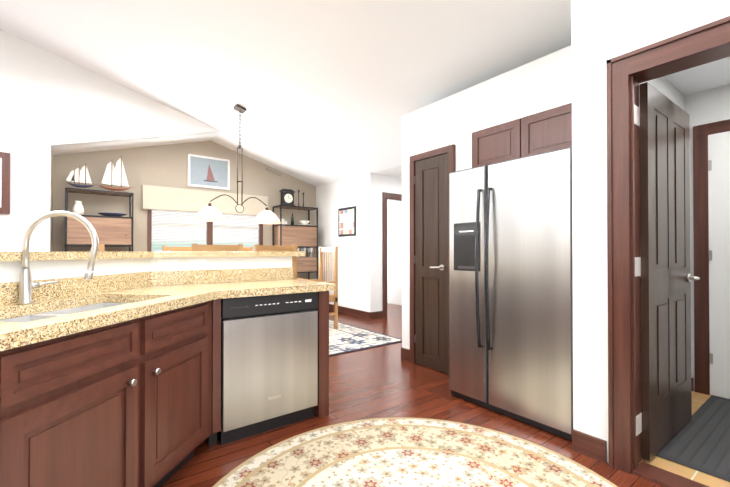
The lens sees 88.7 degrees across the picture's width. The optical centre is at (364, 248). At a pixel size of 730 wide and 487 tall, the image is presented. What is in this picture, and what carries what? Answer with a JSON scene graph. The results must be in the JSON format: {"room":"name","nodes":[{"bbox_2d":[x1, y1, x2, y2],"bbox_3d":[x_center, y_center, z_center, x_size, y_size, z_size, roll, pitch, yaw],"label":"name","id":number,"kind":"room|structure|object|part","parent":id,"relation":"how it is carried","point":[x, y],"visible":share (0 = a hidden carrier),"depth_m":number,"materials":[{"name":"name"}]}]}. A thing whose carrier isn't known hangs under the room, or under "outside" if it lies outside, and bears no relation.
{"room":"kitchen","nodes":[
{"label":"kitchen","id":0,"kind":"room"},
{"bbox_2d":[50,150,52,251],"bbox_3d":[-4.223,-0.053,4.940,0.120,2.450,0.620,0,-1,-37],"label":"wall","id":1,"kind":"structure","parent":0,"point":[51,218],"depth_m":4.92,"materials":[{"name":"beige paint"}]},
{"bbox_2d":[0,29,220,251],"bbox_3d":[-4.581,-1.151,4.208,5.730,4.634,0.120,0,-1,-37],"label":"wall","id":2,"kind":"structure","parent":0,"point":[25,88],"depth_m":4.62,"materials":[{"name":"white paint"}]},
{"bbox_2d":[0,152,9,213],"bbox_3d":[-4.436,-0.763,4.221,0.620,0.720,0.029,0,-1,-37],"label":"window","id":3,"kind":"structure","parent":2,"relation":"in","point":[4,182],"depth_m":4.37,"materials":[{"name":"brown wood"}]},
{"bbox_2d":[0,256,291,305],"bbox_3d":[-1.256,0.599,1.426,3.014,1.090,2.039,0,-1,-37],"label":"wall","id":4,"kind":"structure","parent":0,"point":[10,271],"depth_m":2.17,"materials":[{"name":"white paint"}]},
{"bbox_2d":[0,267,292,305],"bbox_3d":[-1.169,0.190,1.398,2.915,0.092,1.912,0,-1,-37],"label":"backsplash","id":5,"kind":"structure","parent":4,"relation":"attached to","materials":[{"name":"beige stone"}]},
{"bbox_2d":[52,140,315,279],"bbox_3d":[-2.683,-0.330,6.436,4.140,3.030,0.120,0,-1,-37],"label":"wall","id":6,"kind":"structure","parent":0,"point":[163,165],"depth_m":5.84,"materials":[{"name":"beige paint"}]},
{"bbox_2d":[147,210,262,250],"bbox_3d":[-2.658,-0.313,6.402,1.940,1.215,0.135,0,-1,-37],"label":"window","id":7,"kind":"structure","parent":6,"relation":"in","point":[209,232],"depth_m":6.32,"materials":[{"name":"brown wood"}]},
{"bbox_3d":[-2.697,-0.325,6.453,1.860,1.180,0.005,0,-1,-37],"label":"glowing window glass","id":8,"kind":"part","parent":7,"relation":"part of","materials":[{"name":"white glass"}]},
{"bbox_2d":[151,210,258,250],"bbox_3d":[-2.662,-0.204,6.407,1.750,0.829,0.022,0,-1,-37],"label":"window blinds","id":9,"kind":"object","parent":7,"relation":"attached to","point":[244,226],"visible":0.6,"depth_m":6.27,"materials":[{"name":"white plastic"}]},
{"bbox_2d":[142,185,267,215],"bbox_3d":[-2.617,-0.781,6.353,2.020,0.370,0.072,0,-1,-37],"label":"window valance","id":10,"kind":"object","parent":7,"relation":"attached to","point":[170,199],"visible":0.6,"depth_m":6.18,"materials":[{"name":"fabric"}]},
{"bbox_2d":[188,154,229,189],"bbox_3d":[-2.655,-1.291,6.373,0.680,0.530,0.024,0,-1,-37],"label":"framed picture","id":11,"kind":"object","parent":6,"relation":"attached to","point":[208,172],"visible":1,"depth_m":6.35,"materials":[{"name":"white paper"}]},
{"bbox_2d":[266,167,281,175],"bbox_3d":[-1.730,-1.443,7.091,0.322,0.134,0.011,0,-1,-37],"label":"air vent","id":12,"kind":"object","parent":6,"relation":"in","point":[272,171],"visible":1,"depth_m":7.08,"materials":[{"name":"grey metal"}]},
{"bbox_2d":[316,173,365,310],"bbox_3d":[-0.484,-0.045,7.065,0.120,2.470,1.790,0,-1,-37],"label":"wall","id":13,"kind":"structure","parent":0,"point":[332,198],"depth_m":6.78,"materials":[{"name":"white paint"}]},
{"bbox_2d":[338,206,355,236],"bbox_3d":[-0.325,-0.473,6.743,0.021,0.520,0.540,0,-1,-37],"label":"collage","id":14,"kind":"object","parent":13,"relation":"attached to","point":[346,221],"visible":0.93,"depth_m":6.71,"materials":[{"name":"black paper"}]},
{"bbox_2d":[329,304,371,318],"bbox_3d":[-0.451,1.131,6.901,0.016,0.115,1.776,0,-1,-37],"label":"baseboard","id":15,"kind":"structure","parent":13,"relation":"attached to","point":[359,313],"depth_m":6.56,"materials":[{"name":"brown wood"}]},
{"bbox_2d":[0,0,729,186],"bbox_3d":[-0.489,-2.368,2.138,9.700,2.234,9.500,0,-1,-37],"label":"ceiling","id":16,"kind":"structure","parent":0,"point":[323,92],"depth_m":3.84,"materials":[{"name":"white paint"}]},
{"bbox_2d":[194,104,279,223],"bbox_3d":[-1.671,-1.122,4.988,1.140,1.540,0.380,0,-1,-37],"label":"pendant light fixture","id":17,"kind":"object","parent":16,"relation":"hanging from","point":[239,109],"depth_m":4.97,"materials":[{"name":"white glass"}]},
{"bbox_3d":[-1.973,-0.442,4.751,0.380,0.175,0.380,0,-1,-37],"label":"pendant light shade","id":18,"kind":"part","parent":17,"relation":"part of","materials":[{"name":"white glass"}]},
{"bbox_3d":[-1.369,-0.438,5.213,0.380,0.175,0.380,0,-1,-37],"label":"pendant light shade","id":19,"kind":"part","parent":17,"relation":"part of","materials":[{"name":"white glass"}]},
{"bbox_2d":[366,172,401,311],"bbox_3d":[0.763,-0.042,6.817,1.800,2.460,0.120,0,-1,-37],"label":"wall","id":20,"kind":"structure","parent":0,"point":[377,185],"depth_m":6.30,"materials":[{"name":"white paint"}]},
{"bbox_2d":[382,192,401,317],"bbox_3d":[0.642,0.117,6.711,0.940,2.140,0.140,0,-1,-37],"label":"door frame","id":21,"kind":"structure","parent":20,"relation":"attached to","point":[390,197],"depth_m":6.40,"materials":[{"name":"brown wood"}]},
{"bbox_2d":[387,200,401,304],"bbox_3d":[0.858,-0.005,7.721,0.050,2.400,1.200,0,-1,-37],"label":"wall","id":22,"kind":"structure","parent":0,"point":[394,252],"depth_m":7.96,"materials":[{"name":"white paint"}]},
{"bbox_2d":[161,303,663,486],"bbox_3d":[-0.550,1.180,2.106,9.600,0.060,9.570,0,-1,-37],"label":"floor","id":23,"kind":"structure","parent":0,"point":[385,381],"depth_m":2.67,"materials":[{"name":"brown wood"}]},
{"bbox_2d":[65,187,133,251],"bbox_3d":[-3.740,0.190,5.271,0.770,1.970,0.358,0,-1,-37],"label":"shelf unit","id":24,"kind":"object","parent":23,"relation":"on","point":[114,231],"visible":0.5,"depth_m":5.17,"materials":[{"name":"brown wood"}]},
{"bbox_2d":[72,201,83,214],"bbox_3d":[-3.941,-0.546,5.135,0.136,0.200,0.136,0,-1,-37],"label":"vase","id":25,"kind":"object","parent":24,"relation":"on","point":[78,208],"visible":0.9,"depth_m":5.10,"materials":[{"name":"white ceramic"}]},
{"bbox_2d":[66,164,97,187],"bbox_3d":[-3.902,-0.983,5.155,0.352,0.374,0.050,0,-1,-37],"label":"sailboat model","id":26,"kind":"object","parent":24,"relation":"on","point":[74,176],"visible":0.88,"depth_m":5.14},
{"bbox_2d":[98,212,126,216],"bbox_3d":[-3.631,-0.469,5.371,0.350,0.050,0.350,0,-1,-37],"label":"plate","id":27,"kind":"object","parent":24,"relation":"on","point":[112,214],"visible":0.85,"depth_m":5.27,"materials":[{"name":"blue ceramic"}]},
{"bbox_2d":[99,158,133,191],"bbox_3d":[-3.594,-1.071,5.417,0.449,0.554,0.066,0,-1,-37],"label":"sailboat model","id":28,"kind":"object","parent":24,"relation":"on","point":[116,176],"visible":0.92,"depth_m":5.41},
{"bbox_2d":[0,210,334,486],"bbox_3d":[-1.228,0.489,1.332,3.284,1.309,2.704,0,-1,-37],"label":"kitchen counter","id":29,"kind":"object","parent":23,"relation":"on","point":[154,383],"visible":1,"depth_m":1.71,"materials":[{"name":"brown wood"}]},
{"bbox_2d":[0,279,334,350],"bbox_3d":[-1.022,0.258,1.240,2.931,0.045,2.304,0,-1,-37],"label":"countertop","id":30,"kind":"structure","parent":29,"relation":"on","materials":[{"name":"beige stone"}]},
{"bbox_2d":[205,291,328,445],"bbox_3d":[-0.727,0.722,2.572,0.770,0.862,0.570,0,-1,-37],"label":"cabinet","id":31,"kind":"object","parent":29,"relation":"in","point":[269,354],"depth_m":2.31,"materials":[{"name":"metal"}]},
{"bbox_2d":[220,292,317,444],"bbox_3d":[-0.732,0.723,2.549,0.631,0.860,0.561,0,-1,-37],"label":"dishwasher","id":32,"kind":"object","parent":29,"relation":"in","point":[269,340],"depth_m":2.31,"materials":[{"name":"silver metal"}]},
{"bbox_2d":[272,205,317,279],"bbox_3d":[-1.323,0.205,7.122,0.780,1.970,0.358,0,-1,-37],"label":"shelf unit","id":33,"kind":"object","parent":23,"relation":"on","point":[302,236],"visible":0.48,"depth_m":7.03,"materials":[{"name":"brown wood"}]},
{"bbox_2d":[279,189,295,205],"bbox_3d":[-1.463,-0.944,7.035,0.280,0.325,0.120,0,-1,-37],"label":"mantel clock","id":34,"kind":"object","parent":33,"relation":"on","point":[287,196],"visible":0.96,"depth_m":6.98,"materials":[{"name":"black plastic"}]},
{"bbox_2d":[297,248,312,255],"bbox_3d":[-1.304,0.072,7.098,0.648,0.170,0.165,0,-1,-37],"label":"glasses","id":35,"kind":"object","parent":33,"relation":"hanging from","point":[308,249],"visible":0.33,"depth_m":7.21,"materials":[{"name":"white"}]},
{"bbox_2d":[329,320,401,355],"bbox_3d":[-1.421,1.165,4.808,2.930,0.012,2.510,0,-1,-37],"label":"dining rug","id":36,"kind":"object","parent":23,"relation":"on","point":[345,338],"visible":0.06,"depth_m":4.74,"materials":[{"name":"white fabric"}]},
{"bbox_2d":[98,244,104,250],"bbox_3d":[-2.583,0.558,4.011,0.460,1.190,0.478,0,-1,-37],"label":"chair","id":37,"kind":"object","parent":36,"relation":"on","point":[101,247],"visible":0.02,"depth_m":3.71,"materials":[{"name":"brown wood"}]},
{"bbox_2d":[162,246,191,250],"bbox_3d":[-2.480,0.567,5.126,0.470,1.190,0.455,0,-1,-37],"label":"dining chair","id":38,"kind":"object","parent":36,"relation":"on","point":[164,248],"visible":0.02,"depth_m":5.25,"materials":[{"name":"brown wood"}]},
{"bbox_2d":[192,244,242,250],"bbox_3d":[-1.544,0.556,3.771,0.470,1.190,0.455,0,-1,-37],"label":"dining chair","id":39,"kind":"object","parent":36,"relation":"on","point":[197,247],"depth_m":3.59,"materials":[{"name":"brown wood"}]},
{"bbox_2d":[243,247,252,250],"bbox_3d":[-1.845,0.571,5.612,0.470,1.190,0.455,0,-1,-37],"label":"dining chair","id":40,"kind":"object","parent":36,"relation":"on","point":[247,248],"visible":0.02,"depth_m":5.87,"materials":[{"name":"brown wood"}]},
{"bbox_2d":[254,244,296,278],"bbox_3d":[-1.067,0.559,4.136,0.470,1.190,0.455,0,-1,-37],"label":"dining chair","id":41,"kind":"object","parent":36,"relation":"on","point":[258,247],"visible":0.02,"depth_m":3.95,"materials":[{"name":"brown wood"}]},
{"bbox_2d":[310,246,337,328],"bbox_3d":[-0.718,0.570,5.440,0.460,1.190,0.478,0,-1,-37],"label":"chair","id":42,"kind":"object","parent":36,"relation":"on","point":[334,296],"visible":0.4,"depth_m":5.39,"materials":[{"name":"brown wood"}]},
{"bbox_2d":[213,417,617,486],"bbox_3d":[0.239,1.139,1.520,2.000,0.011,2.000,0,-1,-37],"label":"kitchen rug","id":43,"kind":"object","parent":23,"relation":"on","point":[400,452],"visible":0.92,"depth_m":2.00,"materials":[{"name":"beige fabric"}]},
{"bbox_2d":[449,147,572,439],"bbox_3d":[1.226,0.280,2.780,0.869,1.750,0.926,0,-1,-37],"label":"refrigerator","id":44,"kind":"object","parent":23,"relation":"on","point":[510,296],"visible":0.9,"depth_m":2.48,"materials":[{"name":"grey metal"}]},
{"bbox_2d":[402,86,472,348],"bbox_3d":[1.034,-0.121,3.889,0.930,2.570,0.900,0,-1,-37],"label":"wall block","id":45,"kind":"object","parent":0,"point":[446,121],"visible":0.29,"depth_m":3.67,"materials":[{"name":"white paint"}]},
{"bbox_2d":[409,144,455,374],"bbox_3d":[0.640,0.112,3.605,0.037,2.100,0.560,0,-1,-37],"label":"door frame","id":46,"kind":"structure","parent":45,"relation":"attached to","point":[450,150],"depth_m":3.77,"materials":[{"name":"brown wood"}]},
{"bbox_2d":[414,153,447,373],"bbox_3d":[0.618,0.140,3.590,0.088,2.027,0.434,0,-1,-37],"label":"pantry door","id":47,"kind":"structure","parent":46,"relation":"attached to","point":[431,262],"depth_m":3.60,"materials":[{"name":"brown wood"}]},
{"bbox_2d":[473,45,571,131],"bbox_3d":[1.422,-1.211,2.980,0.430,0.405,1.030,0,-1,-37],"label":"bulkhead","id":48,"kind":"object","parent":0,"point":[544,83],"visible":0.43,"depth_m":2.87,"materials":[{"name":"white paint"}]},
{"bbox_2d":[571,0,683,438],"bbox_3d":[1.947,-0.305,2.632,1.790,2.918,0.150,0,-1,-37],"label":"wall","id":49,"kind":"structure","parent":0,"point":[586,227],"depth_m":2.09,"materials":[{"name":"white paint"}]},
{"bbox_2d":[600,0,729,462],"bbox_3d":[2.424,-0.337,0.635,0.120,2.948,3.600,0,-1,-37],"label":"wall","id":50,"kind":"structure","parent":0,"point":[626,26],"depth_m":1.95,"materials":[{"name":"white paint"}]},
{"bbox_2d":[606,16,729,473],"bbox_3d":[1.675,0.073,1.605,0.177,2.145,1.065,0,-1,-37],"label":"door frame","id":51,"kind":"structure","parent":50,"relation":"attached to","point":[627,73],"depth_m":1.93,"materials":[{"name":"brown wood"}]},
{"bbox_3d":[1.439,0.114,1.976,0.100,1.730,0.010,0,-1,-37],"label":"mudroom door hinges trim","id":52,"kind":"part","parent":51,"relation":"part of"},
{"bbox_2d":[639,82,699,460],"bbox_3d":[1.806,0.121,2.221,0.800,1.998,0.164,0,-1,-37],"label":"door","id":53,"kind":"structure","parent":50,"relation":"in","point":[666,399],"depth_m":2.12,"materials":[{"name":"brown wood"}]},
{"bbox_2d":[632,462,708,486],"bbox_3d":[1.678,1.137,1.598,0.140,0.016,0.865,0,-1,-37],"label":"threshold","id":54,"kind":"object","parent":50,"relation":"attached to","point":[656,475],"depth_m":1.84,"materials":[{"name":"brown wood"}]},
{"bbox_2d":[639,391,729,486],"bbox_3d":[3.079,1.136,1.125,1.570,0.012,3.600,0,-1,-37],"label":"floor","id":55,"kind":"structure","parent":0,"point":[699,400],"depth_m":1.93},
{"bbox_2d":[656,395,729,481],"bbox_3d":[2.872,1.127,1.495,1.370,0.011,2.440,0,-1,-37],"label":"doormat","id":56,"kind":"object","parent":55,"relation":"on","point":[700,441],"visible":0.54,"depth_m":2.17,"materials":[{"name":"grey rubber"}]},
{"bbox_2d":[684,84,729,398],"bbox_3d":[3.750,-0.084,1.649,0.120,2.460,3.600,0,-1,-37],"label":"wall","id":57,"kind":"structure","parent":0,"point":[707,106],"depth_m":2.99,"materials":[{"name":"white paint"}]},
{"bbox_2d":[693,119,729,394],"bbox_3d":[2.970,0.082,2.552,0.020,2.118,1.105,0,-1,-37],"label":"door frame","id":58,"kind":"structure","parent":57,"relation":"attached to","point":[701,133],"depth_m":2.94,"materials":[{"name":"brown wood"}]},
{"bbox_2d":[708,131,729,398],"bbox_3d":[2.967,0.123,2.549,0.023,2.020,0.925,0,-1,-37],"label":"exterior door","id":59,"kind":"structure","parent":57,"relation":"in","point":[719,227],"depth_m":2.87,"materials":[{"name":"white paint"}]},
{"bbox_3d":[1.791,-0.126,3.254,0.500,2.570,1.030,0,-1,-37],"label":"wall","id":60,"kind":"structure","parent":0,"visible":0},
{"bbox_2d":[472,103,571,167],"bbox_3d":[1.409,-0.824,2.966,0.454,0.360,1.014,0,-1,-37],"label":"upper cabinet","id":61,"kind":"object","parent":60,"relation":"attached to","point":[543,131],"visible":0.54,"depth_m":2.85,"materials":[{"name":"brown wood"}]}
]}

